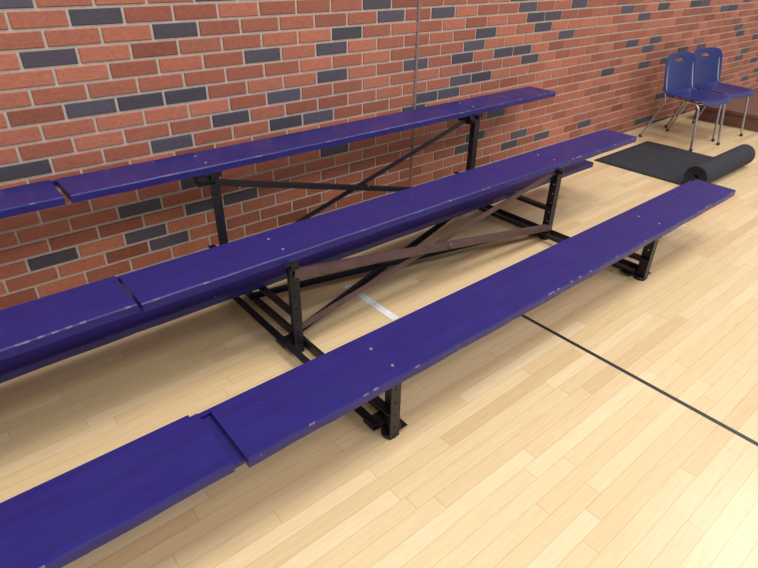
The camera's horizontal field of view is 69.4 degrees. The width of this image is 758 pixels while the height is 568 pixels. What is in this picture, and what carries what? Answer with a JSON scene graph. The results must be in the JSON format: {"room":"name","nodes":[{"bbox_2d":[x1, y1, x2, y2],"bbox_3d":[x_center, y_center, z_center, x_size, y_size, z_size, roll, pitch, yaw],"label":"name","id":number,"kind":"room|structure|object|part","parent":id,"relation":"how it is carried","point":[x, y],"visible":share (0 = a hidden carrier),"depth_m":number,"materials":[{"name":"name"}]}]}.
{"room":"school gymnasium","nodes":[
{"label":"school gymnasium","id":0,"kind":"room"},
{"bbox_2d":[0,110,757,567],"bbox_3d":[4.902,-0.294,3.667,19.000,0.100,6.780,-23,38,-33],"label":"floor","id":1,"kind":"structure","parent":0,"point":[520,447],"depth_m":2.10,"materials":[{"name":"brown wood"}]},
{"bbox_2d":[0,180,234,567],"bbox_3d":[-2.153,0.683,1.099,3.316,0.689,1.592,-23,38,-33],"label":"bleachers","id":2,"kind":"object","parent":1,"relation":"on","point":[58,521],"visible":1,"depth_m":1.47,"materials":[{"name":"blue paint"}]},
{"bbox_3d":[-2.326,0.668,1.332,3.316,0.038,0.243,-23,38,-33],"label":"footboard","id":3,"kind":"part","parent":2,"relation":"part of","materials":[{"name":"blue paint"}]},
{"bbox_2d":[344,284,398,319],"bbox_3d":[-0.044,0.089,2.803,0.040,0.001,0.400,-23,38,-33],"label":"court line","id":4,"kind":"object","parent":1,"relation":"on","point":[362,296],"visible":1,"depth_m":2.77,"materials":[{"name":"white paint"}]},
{"bbox_2d":[51,86,735,468],"bbox_3d":[0.368,-0.360,2.895,3.348,0.687,1.604,-23,38,-33],"label":"bleachers","id":5,"kind":"object","parent":1,"relation":"on","point":[251,426],"visible":1,"depth_m":2.43,"materials":[{"name":"blue paint"}]},
{"bbox_3d":[-0.453,0.452,1.574,0.032,0.015,0.216,-23,38,-33],"label":"splice plate","id":6,"kind":"part","parent":5,"relation":"part of","materials":[{"name":"blue paint"}]},
{"bbox_3d":[-0.419,-0.011,2.330,0.151,0.653,1.540,-23,38,-33],"label":"support frame","id":7,"kind":"part","parent":5,"relation":"part of","materials":[{"name":"black paint"}]},
{"bbox_3d":[0.205,-0.384,3.141,3.311,0.038,0.243,-23,38,-33],"label":"footboard","id":8,"kind":"part","parent":5,"relation":"part of","materials":[{"name":"blue paint"}]},
{"bbox_3d":[0.995,-0.600,3.341,0.151,0.653,1.540,-23,38,-33],"label":"support frame","id":9,"kind":"part","parent":5,"relation":"part of","materials":[{"name":"black paint"}]},
{"bbox_2d":[521,314,757,445],"bbox_3d":[1.880,0.900,1.513,0.020,0.001,3.840,-23,38,-33],"label":"court line","id":10,"kind":"object","parent":1,"relation":"on","point":[752,441],"visible":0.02,"depth_m":2.29,"materials":[{"name":"black paint"}]},
{"bbox_2d":[594,141,754,184],"bbox_3d":[2.553,-1.122,4.710,0.960,0.180,0.929,-23,38,-33],"label":"rubber mat","id":11,"kind":"object","parent":1,"relation":"on","point":[671,164],"visible":0.98,"depth_m":4.63,"materials":[{"name":"black rubber"}]},
{"bbox_2d":[639,52,730,150],"bbox_3d":[2.932,-1.729,5.147,0.470,0.778,0.573,-16,35,-26],"label":"chair","id":12,"kind":"object","parent":1,"relation":"on","point":[679,79],"visible":1,"depth_m":5.15,"materials":[{"name":"blue plastic"}]},
{"bbox_3d":[2.659,-1.747,5.220,0.041,0.727,0.166,-20,37,-31],"label":"leg","id":13,"kind":"part","parent":12,"relation":"part of","materials":[{"name":"silver metal"}]},
{"bbox_3d":[2.839,-1.998,5.175,0.470,0.348,0.114,-16,35,-26],"label":"backrest","id":14,"kind":"part","parent":12,"relation":"part of","materials":[{"name":"blue plastic"}]},
{"bbox_3d":[3.000,-1.847,5.395,0.041,0.727,0.166,-13,34,-21],"label":"leg","id":15,"kind":"part","parent":12,"relation":"part of","materials":[{"name":"silver metal"}]},
{"bbox_3d":[2.962,-1.743,5.080,0.467,0.062,0.457,-16,35,-26],"label":"seat","id":16,"kind":"part","parent":12,"relation":"part of","materials":[{"name":"blue plastic"}]},
{"bbox_2d":[665,47,753,141],"bbox_3d":[3.343,-1.899,5.441,0.470,0.778,0.573,-14,34,-23],"label":"chair","id":17,"kind":"object","parent":1,"relation":"on","point":[708,68],"visible":0.86,"depth_m":5.46,"materials":[{"name":"blue plastic"}]},
{"bbox_3d":[3.076,-1.927,5.529,0.041,0.727,0.166,-18,36,-28],"label":"leg","id":18,"kind":"part","parent":17,"relation":"part of","materials":[{"name":"silver metal"}]},
{"bbox_3d":[3.431,-2.015,5.684,0.041,0.727,0.166,-10,33,-18],"label":"leg","id":19,"kind":"part","parent":17,"relation":"part of","materials":[{"name":"silver metal"}]},
{"bbox_3d":[3.262,-2.172,5.473,0.470,0.348,0.114,-14,34,-23],"label":"backrest","id":20,"kind":"part","parent":17,"relation":"part of","materials":[{"name":"blue plastic"}]},
{"bbox_3d":[3.370,-1.913,5.372,0.467,0.062,0.457,-14,34,-23],"label":"seat","id":21,"kind":"part","parent":17,"relation":"part of","materials":[{"name":"blue plastic"}]},
{"bbox_2d":[693,90,757,131],"bbox_3d":[4.243,-1.983,6.193,1.390,0.160,0.740,-23,38,-33],"label":"wooden step","id":22,"kind":"structure","parent":1,"relation":"on","point":[734,110],"depth_m":5.87,"materials":[{"name":"brown wood"}]},
{"bbox_2d":[0,0,757,309],"bbox_3d":[2.675,-2.974,4.949,18.300,3.300,0.126,-23,38,-33],"label":"wall","id":23,"kind":"structure","parent":0,"point":[86,86],"depth_m":2.96,"materials":[{"name":"brick"}]},
{"bbox_2d":[410,0,420,186],"bbox_3d":[0.245,-1.964,3.117,0.018,3.200,0.010,-23,38,-33],"label":"trim","id":24,"kind":"structure","parent":23,"relation":"attached to","point":[419,1],"depth_m":3.50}
]}

